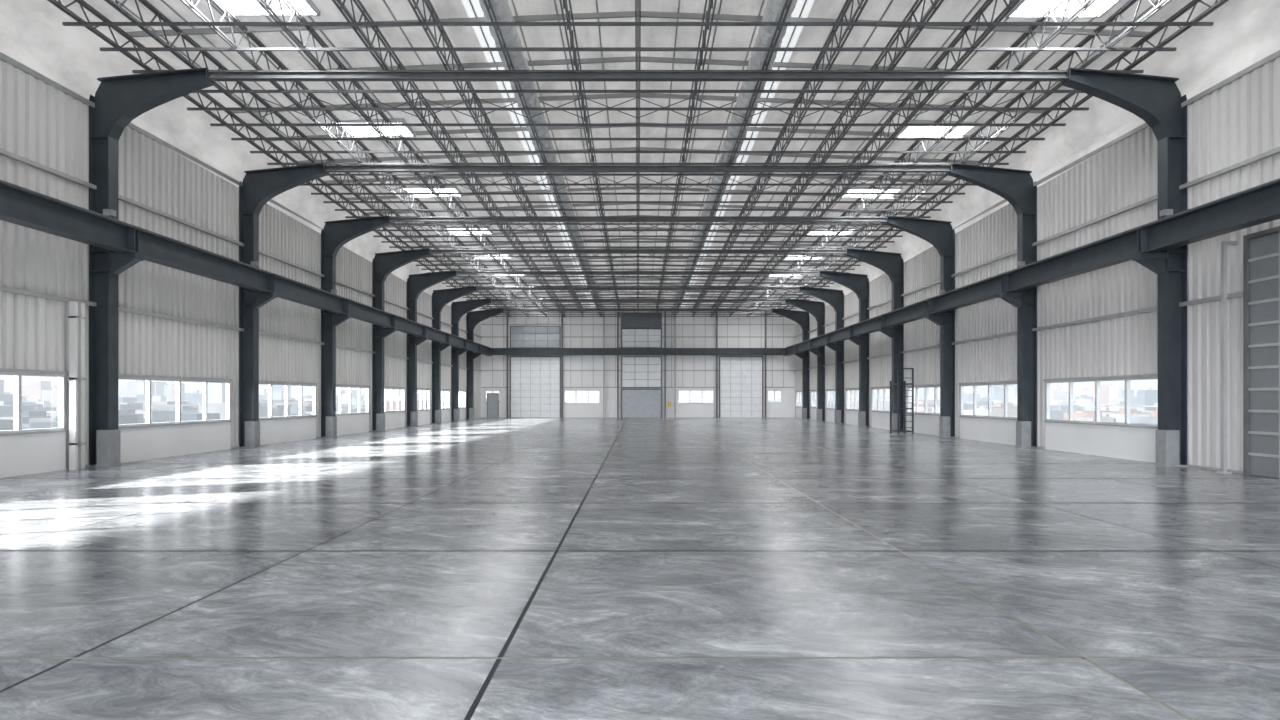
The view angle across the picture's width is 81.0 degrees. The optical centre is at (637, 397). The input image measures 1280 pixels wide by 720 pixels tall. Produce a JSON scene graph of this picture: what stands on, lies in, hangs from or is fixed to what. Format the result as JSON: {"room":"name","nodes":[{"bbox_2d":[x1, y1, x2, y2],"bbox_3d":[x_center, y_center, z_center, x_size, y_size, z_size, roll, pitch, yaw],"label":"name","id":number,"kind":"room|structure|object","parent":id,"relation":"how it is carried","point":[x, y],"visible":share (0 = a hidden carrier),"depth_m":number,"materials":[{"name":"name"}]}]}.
{"room":"empty warehouse","nodes":[
{"label":"empty warehouse","id":0,"kind":"room"},
{"bbox_2d":[0,52,481,477],"bbox_3d":[-13.990,-2.910,29.500,0.180,9.320,75.000,0,0,0],"label":"wall","id":1,"kind":"structure","parent":0,"point":[173,323],"depth_m":22.36,"materials":[{"name":"metal"}]},
{"bbox_2d":[0,372,64,433],"bbox_3d":[-14.000,0.105,15.600,0.120,1.350,5.300,0,0,0],"label":"window","id":2,"kind":"structure","parent":1,"relation":"in","point":[17,376],"depth_m":17.07,"materials":[{"name":"metal"}]},
{"bbox_2d":[68,302,86,469],"bbox_3d":[-13.795,-0.300,18.455,0.190,4.100,0.370,0,0,0],"label":"downpipe","id":3,"kind":"object","parent":1,"relation":"attached to","point":[77,318],"visible":1,"depth_m":18.30,"materials":[{"name":"metal"}]},
{"bbox_2d":[118,377,229,426],"bbox_3d":[-14.000,0.105,22.850,0.120,1.350,5.600,0,0,0],"label":"window","id":4,"kind":"structure","parent":1,"relation":"in","point":[148,380],"depth_m":22.80,"materials":[{"name":"metal"}]},
{"bbox_2d":[259,383,315,418],"bbox_3d":[-14.000,0.105,29.850,0.120,1.350,5.200,0,0,0],"label":"window","id":5,"kind":"structure","parent":1,"relation":"in","point":[268,384],"depth_m":29.84,"materials":[{"name":"metal"}]},
{"bbox_2d":[336,386,368,414],"bbox_3d":[-14.000,0.105,36.450,0.120,1.350,4.800,0,0,0],"label":"window","id":6,"kind":"structure","parent":1,"relation":"in","point":[340,387],"depth_m":36.40,"materials":[{"name":"metal"}]},
{"bbox_2d":[384,388,403,411],"bbox_3d":[-14.000,0.105,42.600,0.120,1.350,4.300,0,0,0],"label":"window","id":7,"kind":"structure","parent":1,"relation":"in","point":[391,389],"depth_m":42.76,"materials":[{"name":"metal"}]},
{"bbox_2d":[417,389,429,409],"bbox_3d":[-14.000,0.105,48.300,0.120,1.350,3.900,0,0,0],"label":"window","id":8,"kind":"structure","parent":1,"relation":"in","point":[417,389],"depth_m":49.23,"materials":[{"name":"metal"}]},
{"bbox_2d":[441,390,448,408],"bbox_3d":[-14.000,0.105,53.650,0.120,1.350,3.600,0,0,0],"label":"window","id":9,"kind":"structure","parent":1,"relation":"in","point":[441,390],"depth_m":54.17,"materials":[{"name":"metal"}]},
{"bbox_2d":[459,391,464,407],"bbox_3d":[-14.000,0.105,58.800,0.120,1.350,3.500,0,0,0],"label":"window","id":10,"kind":"structure","parent":1,"relation":"in","point":[459,391],"depth_m":59.63,"materials":[{"name":"metal"}]},
{"bbox_2d":[126,11,1149,307],"bbox_3d":[0.000,-8.857,29.170,25.405,2.199,72.610,0,0,0],"label":"roof","id":11,"kind":"structure","parent":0,"point":[626,14],"depth_m":25.63,"materials":[{"name":"grey metal"}]},
{"bbox_2d":[47,0,496,315],"bbox_3d":[-12.600,-8.250,29.500,0.125,2.105,75.020,0,0,0],"label":"joist","id":12,"kind":"object","parent":11,"relation":"attached to","point":[82,3],"depth_m":22.03,"materials":[{"name":"grey metal"}]},
{"bbox_2d":[104,0,510,315],"bbox_3d":[-11.375,-8.336,29.500,0.125,2.277,75.022,0,0,0],"label":"joist","id":13,"kind":"object","parent":11,"relation":"attached to","point":[114,4],"depth_m":22.24,"materials":[{"name":"grey metal"}]},
{"bbox_2d":[180,0,528,315],"bbox_3d":[-9.750,-8.362,29.500,0.125,2.329,75.023,0,0,0],"label":"joist","id":14,"kind":"object","parent":11,"relation":"attached to","point":[189,4],"depth_m":22.16,"materials":[{"name":"grey metal"}]},
{"bbox_2d":[256,0,546,315],"bbox_3d":[-8.125,-8.362,29.500,0.125,2.329,75.023,0,0,0],"label":"joist","id":15,"kind":"object","parent":11,"relation":"attached to","point":[263,3],"depth_m":22.36,"materials":[{"name":"grey metal"}]},
{"bbox_2d":[332,0,564,315],"bbox_3d":[-6.500,-8.362,29.500,0.125,2.329,75.023,0,0,0],"label":"joist","id":16,"kind":"object","parent":11,"relation":"attached to","point":[341,6],"depth_m":22.41,"materials":[{"name":"grey metal"}]},
{"bbox_2d":[62,22,1213,316],"bbox_3d":[0.000,-7.980,29.255,26.000,1.654,73.770,0,0,0],"label":"bars","id":17,"kind":"object","parent":11,"relation":"attached to","point":[63,23],"visible":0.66,"depth_m":23.96,"materials":[{"name":"metal"}]},
{"bbox_2d":[261,97,1014,307],"bbox_3d":[0.000,-8.392,30.015,22.758,2.190,69.252,0,0,0],"label":"cross bracing","id":18,"kind":"object","parent":11,"relation":"attached to","point":[311,97],"visible":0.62,"depth_m":29.69,"materials":[{"name":"metal"}]},
{"bbox_2d":[711,0,943,315],"bbox_3d":[6.500,-8.362,29.500,0.125,2.329,75.023,0,0,0],"label":"joist","id":19,"kind":"object","parent":11,"relation":"attached to","point":[934,6],"depth_m":22.41,"materials":[{"name":"grey metal"}]},
{"bbox_2d":[729,0,1019,315],"bbox_3d":[8.125,-8.362,29.500,0.125,2.329,75.023,0,0,0],"label":"joist","id":20,"kind":"object","parent":11,"relation":"attached to","point":[1012,3],"depth_m":22.36,"materials":[{"name":"grey metal"}]},
{"bbox_2d":[747,0,1095,315],"bbox_3d":[9.750,-8.362,29.500,0.125,2.329,75.023,0,0,0],"label":"joist","id":21,"kind":"object","parent":11,"relation":"attached to","point":[1086,4],"depth_m":22.18,"materials":[{"name":"grey metal"}]},
{"bbox_2d":[766,0,1171,315],"bbox_3d":[11.375,-8.336,29.500,0.125,2.277,75.022,0,0,0],"label":"joist","id":22,"kind":"object","parent":11,"relation":"attached to","point":[1161,4],"depth_m":22.23,"materials":[{"name":"grey metal"}]},
{"bbox_2d":[779,0,1228,315],"bbox_3d":[12.600,-8.250,29.500,0.125,2.105,75.020,0,0,0],"label":"joist","id":23,"kind":"object","parent":11,"relation":"attached to","point":[1193,3],"depth_m":22.03,"materials":[{"name":"grey metal"}]},
{"bbox_2d":[481,305,794,417],"bbox_3d":[0.000,-3.550,67.025,28.100,10.600,0.150,0,0,0],"label":"wall","id":24,"kind":"structure","parent":0,"point":[580,372],"depth_m":67.01,"materials":[{"name":"metal"}]},
{"bbox_2d":[485,390,499,402],"bbox_3d":[-12.998,-0.125,67.020,1.340,1.150,0.120,0,0,0],"label":"window","id":25,"kind":"structure","parent":24,"relation":"in","point":[485,390],"depth_m":66.96,"materials":[{"name":"metal"}]},
{"bbox_2d":[487,393,498,417],"bbox_3d":[-12.950,0.665,66.900,1.040,2.170,0.080,0,0,0],"label":"door","id":26,"kind":"structure","parent":24,"relation":"in","point":[492,398],"depth_m":66.91,"materials":[{"name":"metal"}]},
{"bbox_2d":[408,0,583,315],"bbox_3d":[-4.875,-8.362,29.500,0.125,2.330,75.023,0,0,0],"label":"joist","id":27,"kind":"object","parent":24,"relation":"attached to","point":[415,6],"visible":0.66,"depth_m":22.35,"materials":[{"name":"metal"}]},
{"bbox_2d":[509,356,560,417],"bbox_3d":[-9.157,-1.000,66.870,4.577,5.500,0.140,0,0,0],"label":"door","id":28,"kind":"structure","parent":24,"relation":"in","point":[534,381],"depth_m":66.86,"materials":[{"name":"metal"}]},
{"bbox_2d":[510,326,560,347],"bbox_3d":[-9.157,-5.425,66.903,4.537,2.010,0.085,0,0,0],"label":"transom panel","id":29,"kind":"object","parent":24,"relation":"attached to","point":[520,336],"visible":1,"depth_m":66.86,"materials":[{"name":"metal"}]},
{"bbox_2d":[483,0,601,315],"bbox_3d":[-3.250,-8.362,29.500,0.125,2.330,75.023,0,0,0],"label":"joist","id":30,"kind":"object","parent":24,"relation":"attached to","point":[489,1],"visible":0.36,"depth_m":21.27,"materials":[{"name":"metal"}]},
{"bbox_2d":[479,0,603,313],"bbox_3d":[-3.251,-8.447,29.200,0.691,2.270,74.400,0,0,0],"label":"duct","id":31,"kind":"object","parent":30,"relation":"attached to","point":[501,8],"visible":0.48,"depth_m":21.67,"materials":[{"name":"silver metal"}]},
{"bbox_2d":[564,390,599,403],"bbox_3d":[-5.003,-0.100,67.020,3.216,1.200,0.120,0,0,0],"label":"window","id":32,"kind":"structure","parent":24,"relation":"in","point":[564,390],"depth_m":66.96,"materials":[{"name":"metal"}]},
{"bbox_2d":[559,0,619,315],"bbox_3d":[-1.625,-8.362,29.500,0.125,2.330,75.023,0,0,0],"label":"joist","id":33,"kind":"object","parent":24,"relation":"attached to","point":[588,130],"visible":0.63,"depth_m":22.13,"materials":[{"name":"metal"}]},
{"bbox_2d":[635,0,640,315],"bbox_3d":[0.000,-8.362,29.500,0.125,2.330,75.023,0,0,0],"label":"joist","id":34,"kind":"object","parent":24,"relation":"attached to","point":[637,2],"visible":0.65,"depth_m":18.97,"materials":[{"name":"metal"}]},
{"bbox_2d":[621,356,661,387],"bbox_3d":[0.313,-2.310,66.903,3.644,2.840,0.085,0,0,0],"label":"transom panel","id":35,"kind":"object","parent":24,"relation":"attached to","point":[636,371],"visible":1,"depth_m":66.86,"materials":[{"name":"metal"}]},
{"bbox_2d":[621,388,661,417],"bbox_3d":[0.313,0.450,66.870,3.684,2.600,0.140,0,0,0],"label":"door","id":36,"kind":"structure","parent":24,"relation":"in","point":[635,402],"depth_m":66.86,"materials":[{"name":"metal"}]},
{"bbox_2d":[621,328,661,347],"bbox_3d":[0.313,-5.325,66.903,3.644,1.810,0.085,0,0,0],"label":"transom panel","id":37,"kind":"object","parent":24,"relation":"attached to","point":[635,337],"visible":1,"depth_m":66.86,"materials":[{"name":"metal"}]},
{"bbox_2d":[621,313,661,328],"bbox_3d":[0.313,-6.900,66.903,3.644,1.460,0.085,0,0,0],"label":"transom panel","id":38,"kind":"object","parent":24,"relation":"attached to","point":[626,322],"visible":0.86,"depth_m":66.86,"materials":[{"name":"metal"}]},
{"bbox_2d":[656,0,716,315],"bbox_3d":[1.625,-8.362,29.500,0.125,2.330,75.023,0,0,0],"label":"joist","id":39,"kind":"object","parent":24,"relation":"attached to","point":[687,130],"visible":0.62,"depth_m":22.13,"materials":[{"name":"metal"}]},
{"bbox_2d":[678,390,713,403],"bbox_3d":[5.181,-0.100,67.020,3.216,1.200,0.120,0,0,0],"label":"window","id":40,"kind":"structure","parent":24,"relation":"in","point":[678,390],"depth_m":66.96,"materials":[{"name":"metal"}]},
{"bbox_2d":[674,0,792,315],"bbox_3d":[3.250,-8.362,29.500,0.125,2.330,75.023,0,0,0],"label":"joist","id":41,"kind":"object","parent":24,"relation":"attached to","point":[786,1],"visible":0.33,"depth_m":21.28,"materials":[{"name":"metal"}]},
{"bbox_2d":[672,0,797,313],"bbox_3d":[3.250,-8.445,29.200,0.690,2.273,74.400,0,0,0],"label":"duct","id":42,"kind":"object","parent":41,"relation":"attached to","point":[773,10],"visible":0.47,"depth_m":21.67,"materials":[{"name":"silver metal"}]},
{"bbox_2d":[719,356,762,417],"bbox_3d":[9.201,-1.000,66.870,3.952,5.500,0.140,0,0,0],"label":"door","id":43,"kind":"structure","parent":24,"relation":"in","point":[740,377],"depth_m":66.86,"materials":[{"name":"metal"}]},
{"bbox_2d":[767,390,781,402],"bbox_3d":[12.194,-0.125,67.020,1.340,1.150,0.120,0,0,0],"label":"window","id":44,"kind":"structure","parent":24,"relation":"in","point":[767,390],"depth_m":66.96,"materials":[{"name":"metal"}]},
{"bbox_2d":[692,0,867,315],"bbox_3d":[4.875,-8.362,29.500,0.125,2.330,75.023,0,0,0],"label":"joist","id":45,"kind":"object","parent":24,"relation":"attached to","point":[860,6],"visible":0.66,"depth_m":22.35,"materials":[{"name":"metal"}]},
{"bbox_2d":[0,418,1279,719],"bbox_3d":[0.000,2.000,29.550,28.200,0.500,75.100,0,0,0],"label":"floor","id":46,"kind":"structure","parent":0,"point":[476,568],"depth_m":7.27,"materials":[{"name":"concrete"}]},
{"bbox_2d":[89,68,1186,466],"bbox_3d":[0.000,-3.334,19.280,27.980,10.167,0.420,0,0,0],"label":"frame","id":47,"kind":"object","parent":46,"relation":"on","point":[118,100],"visible":0.96,"depth_m":19.26,"materials":[{"name":"metal"}]},
{"bbox_2d":[103,209,115,217],"bbox_3d":[-13.375,-4.600,18.965,0.250,0.300,0.230,0,0,0],"label":"junction box","id":48,"kind":"object","parent":47,"relation":"attached to","point":[111,213],"visible":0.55,"depth_m":18.85,"materials":[{"name":"metal"}]},
{"bbox_2d":[1160,209,1172,217],"bbox_3d":[13.375,-4.600,18.965,0.250,0.300,0.230,0,0,0],"label":"junction box","id":49,"kind":"object","parent":47,"relation":"attached to","point":[1164,213],"visible":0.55,"depth_m":18.85,"materials":[{"name":"metal"}]},
{"bbox_2d":[239,163,1036,447],"bbox_3d":[0.000,-3.240,26.480,27.980,9.980,0.420,0,0,0],"label":"frame","id":50,"kind":"object","parent":46,"relation":"on","point":[260,186],"visible":0.96,"depth_m":26.46,"materials":[{"name":"metal"}]},
{"bbox_2d":[251,261,258,266],"bbox_3d":[-13.375,-4.600,26.165,0.250,0.300,0.230,0,0,0],"label":"junction box","id":51,"kind":"object","parent":50,"relation":"attached to","point":[253,263],"visible":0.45,"depth_m":26.05,"materials":[{"name":"metal"}]},
{"bbox_2d":[1017,261,1024,266],"bbox_3d":[13.375,-4.600,26.165,0.250,0.300,0.230,0,0,0],"label":"junction box","id":52,"kind":"object","parent":50,"relation":"attached to","point":[1020,263],"visible":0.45,"depth_m":26.05,"materials":[{"name":"metal"}]},
{"bbox_2d":[321,216,954,437],"bbox_3d":[0.000,-3.152,33.280,27.980,9.803,0.420,0,0,0],"label":"frame","id":53,"kind":"object","parent":46,"relation":"on","point":[335,234],"visible":0.98,"depth_m":33.26,"materials":[{"name":"metal"}]},
{"bbox_2d":[372,248,903,430],"bbox_3d":[0.000,-3.068,39.680,27.980,9.637,0.420,0,0,0],"label":"frame","id":54,"kind":"object","parent":46,"relation":"on","point":[383,264],"visible":0.94,"depth_m":39.66,"materials":[{"name":"metal"}]},
{"bbox_2d":[407,270,868,426],"bbox_3d":[0.000,-2.992,45.580,27.980,9.484,0.420,0,0,0],"label":"frame","id":55,"kind":"object","parent":46,"relation":"on","point":[416,283],"visible":0.94,"depth_m":45.56,"materials":[{"name":"metal"}]},
{"bbox_2d":[432,287,843,423],"bbox_3d":[0.000,-2.920,51.080,27.980,9.341,0.420,0,0,0],"label":"frame","id":56,"kind":"object","parent":46,"relation":"on","point":[440,298],"visible":0.96,"depth_m":51.06,"materials":[{"name":"metal"}]},
{"bbox_2d":[490,313,785,417],"bbox_3d":[0.000,-3.000,66.550,26.600,9.500,0.500,0,0,0],"label":"framing","id":57,"kind":"object","parent":46,"relation":"on","point":[507,351],"visible":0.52,"depth_m":66.42,"materials":[{"name":"metal"}]},
{"bbox_2d":[451,298,824,420],"bbox_3d":[0.000,-2.853,56.280,27.980,9.205,0.420,0,0,0],"label":"frame","id":58,"kind":"object","parent":46,"relation":"on","point":[460,308],"visible":0.94,"depth_m":56.26,"materials":[{"name":"metal"}]},
{"bbox_2d":[467,308,808,418],"bbox_3d":[0.000,-2.786,61.380,27.980,9.073,0.420,0,0,0],"label":"frame","id":59,"kind":"object","parent":46,"relation":"on","point":[473,317],"visible":0.95,"depth_m":61.35,"materials":[{"name":"metal"}]},
{"bbox_2d":[890,368,913,433],"bbox_3d":[12.950,0.150,36.850,0.770,3.200,1.170,0,0,0],"label":"access ladder","id":60,"kind":"object","parent":46,"relation":"on","point":[897,383],"visible":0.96,"depth_m":36.29,"materials":[{"name":"grey metal"}]},
{"bbox_2d":[1217,241,1237,473],"bbox_3d":[13.690,-0.940,17.400,0.380,5.380,0.200,0,0,0],"label":"post","id":61,"kind":"object","parent":46,"relation":"on","point":[1224,244],"visible":1,"depth_m":17.35,"materials":[{"name":"metal"}]},
{"bbox_3d":[0.000,-3.517,-1.820,27.980,10.534,0.420,0,0,0],"label":"frame","id":62,"kind":"object","parent":46,"relation":"on","visible":0},
{"bbox_2d":[0,180,491,355],"bbox_3d":[-13.080,-4.090,29.150,0.400,0.760,74.300,0,0,0],"label":"beam","id":63,"kind":"structure","parent":62,"relation":"on","point":[19,205],"depth_m":21.12,"materials":[{"name":"metal"}]},
{"bbox_2d":[784,178,1279,355],"bbox_3d":[13.080,-4.090,29.150,0.400,0.760,74.300,0,0,0],"label":"beam","id":64,"kind":"structure","parent":62,"relation":"on","point":[1260,204],"depth_m":21.00,"materials":[{"name":"metal"}]},
{"bbox_2d":[0,0,1279,322],"bbox_3d":[0.000,-8.312,29.500,28.000,3.368,75.001,0,0,0],"label":"ceiling","id":65,"kind":"structure","parent":0,"point":[1243,33],"depth_m":22.50,"materials":[{"name":"white metal"}]},
{"bbox_2d":[209,0,319,15],"bbox_3d":[-8.800,-9.312,17.400,2.280,0.200,1.380,0,0,0],"label":"skylight","id":66,"kind":"object","parent":65,"relation":"attached to","point":[237,7],"visible":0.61,"depth_m":18.03,"materials":[{"name":"white glass"}]},
{"bbox_2d":[338,118,415,136],"bbox_3d":[-8.800,-9.109,25.200,2.280,0.200,1.380,0,0,0],"label":"skylight","id":67,"kind":"object","parent":65,"relation":"attached to","point":[354,129],"visible":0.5,"depth_m":25.38,"materials":[{"name":"white glass"}]},
{"bbox_2d":[403,186,462,196],"bbox_3d":[-8.800,-8.927,32.200,2.280,0.200,1.380,0,0,0],"label":"skylight","id":68,"kind":"object","parent":65,"relation":"attached to","point":[414,189],"visible":0.39,"depth_m":32.40,"materials":[{"name":"white glass"}]},
{"bbox_2d":[443,225,492,233],"bbox_3d":[-8.800,-8.753,38.900,2.280,0.200,1.380,0,0,0],"label":"skylight","id":69,"kind":"object","parent":65,"relation":"attached to","point":[460,227],"visible":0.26,"depth_m":39.31,"materials":[{"name":"white glass"}]},
{"bbox_2d":[477,254,511,258],"bbox_3d":[-8.800,-8.595,45.000,2.280,0.200,1.380,0,0,0],"label":"skylight","id":70,"kind":"object","parent":65,"relation":"attached to","point":[505,254],"visible":0.27,"depth_m":45.63,"materials":[{"name":"white glass"}]},
{"bbox_2d":[785,254,826,258],"bbox_3d":[10.000,-8.547,45.000,2.280,0.200,1.380,0,0,0],"label":"skylight","id":71,"kind":"object","parent":65,"relation":"attached to","point":[788,254],"visible":0.31,"depth_m":45.63,"materials":[{"name":"white"}]},
{"bbox_2d":[806,226,856,234],"bbox_3d":[10.000,-8.705,38.900,2.280,0.200,1.380,0,0,0],"label":"skylight","id":72,"kind":"object","parent":65,"relation":"attached to","point":[813,227],"visible":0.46,"depth_m":39.53,"materials":[{"name":"white glass"}]},
{"bbox_2d":[840,186,902,197],"bbox_3d":[10.000,-8.879,32.200,2.280,0.200,1.380,0,0,0],"label":"skylight","id":73,"kind":"object","parent":65,"relation":"attached to","point":[857,189],"visible":0.41,"depth_m":32.23,"materials":[{"name":"white glass"}]},
{"bbox_2d":[895,119,978,137],"bbox_3d":[10.000,-9.061,25.200,2.280,0.200,1.380,0,0,0],"label":"skylight","id":74,"kind":"object","parent":65,"relation":"attached to","point":[910,129],"visible":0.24,"depth_m":25.44,"materials":[{"name":"white glass"}]},
{"bbox_2d":[1005,0,1120,17],"bbox_3d":[10.000,-9.264,17.400,2.280,0.200,1.380,0,0,0],"label":"skylight","id":75,"kind":"object","parent":65,"relation":"attached to","point":[1029,8],"visible":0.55,"depth_m":17.99,"materials":[{"name":"white"}]},
{"bbox_2d":[794,50,1279,473],"bbox_3d":[13.990,-2.910,29.500,0.180,9.320,75.000,0,0,0],"label":"wall","id":76,"kind":"structure","parent":0,"point":[1102,323],"depth_m":22.63,"materials":[{"name":"metal"}]},
{"bbox_2d":[796,391,801,406],"bbox_3d":[14.000,0.105,64.100,0.120,1.350,4.000,0,0,0],"label":"window","id":77,"kind":"structure","parent":76,"relation":"in","point":[797,391],"depth_m":65.06,"materials":[{"name":"metal"}]},
{"bbox_2d":[811,391,816,407],"bbox_3d":[14.000,0.105,58.800,0.120,1.350,3.500,0,0,0],"label":"window","id":78,"kind":"structure","parent":76,"relation":"in","point":[811,391],"depth_m":59.63,"materials":[{"name":"metal"}]},
{"bbox_2d":[827,390,834,408],"bbox_3d":[14.000,0.105,53.650,0.120,1.350,3.600,0,0,0],"label":"window","id":79,"kind":"structure","parent":76,"relation":"in","point":[827,390],"depth_m":54.17,"materials":[{"name":"metal"}]},
{"bbox_2d":[846,389,858,409],"bbox_3d":[14.000,0.105,48.300,0.120,1.350,3.900,0,0,0],"label":"window","id":80,"kind":"structure","parent":76,"relation":"in","point":[846,389],"depth_m":49.23,"materials":[{"name":"metal"}]},
{"bbox_2d":[872,388,889,411],"bbox_3d":[14.000,0.105,42.600,0.120,1.350,4.300,0,0,0],"label":"window","id":81,"kind":"structure","parent":76,"relation":"in","point":[878,389],"depth_m":43.63,"materials":[{"name":"metal"}]},
{"bbox_2d":[907,386,939,414],"bbox_3d":[14.000,0.105,36.450,0.120,1.350,4.800,0,0,0],"label":"window","id":82,"kind":"structure","parent":76,"relation":"in","point":[925,387],"depth_m":36.40,"materials":[{"name":"metal"}]},
{"bbox_2d":[960,383,1016,418],"bbox_3d":[14.000,0.105,29.850,0.120,1.350,5.200,0,0,0],"label":"window","id":83,"kind":"structure","parent":76,"relation":"in","point":[1004,384],"depth_m":29.84,"materials":[{"name":"metal"}]},
{"bbox_2d":[1046,377,1157,426],"bbox_3d":[14.000,0.105,22.850,0.120,1.350,5.600,0,0,0],"label":"window","id":84,"kind":"structure","parent":76,"relation":"in","point":[1127,380],"depth_m":22.80,"materials":[{"name":"metal"}]},
{"bbox_2d":[1243,226,1279,478],"bbox_3d":[13.885,-0.975,14.000,0.170,5.450,6.200,0,0,0],"label":"door","id":85,"kind":"structure","parent":76,"relation":"in","point":[1261,249],"depth_m":16.67,"materials":[{"name":"metal"}]},
{"label":"outside","id":86,"kind":"structure","parent":0,"visible":0},
{"label":"ground","id":87,"kind":"structure","parent":86,"visible":0},
{"bbox_2d":[0,380,1157,430],"bbox_3d":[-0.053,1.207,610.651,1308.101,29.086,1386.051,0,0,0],"label":"windows","id":88,"kind":"structure","parent":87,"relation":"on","point":[39,399],"depth_m":315.72,"materials":[{"name":"clear glass"}]}
]}

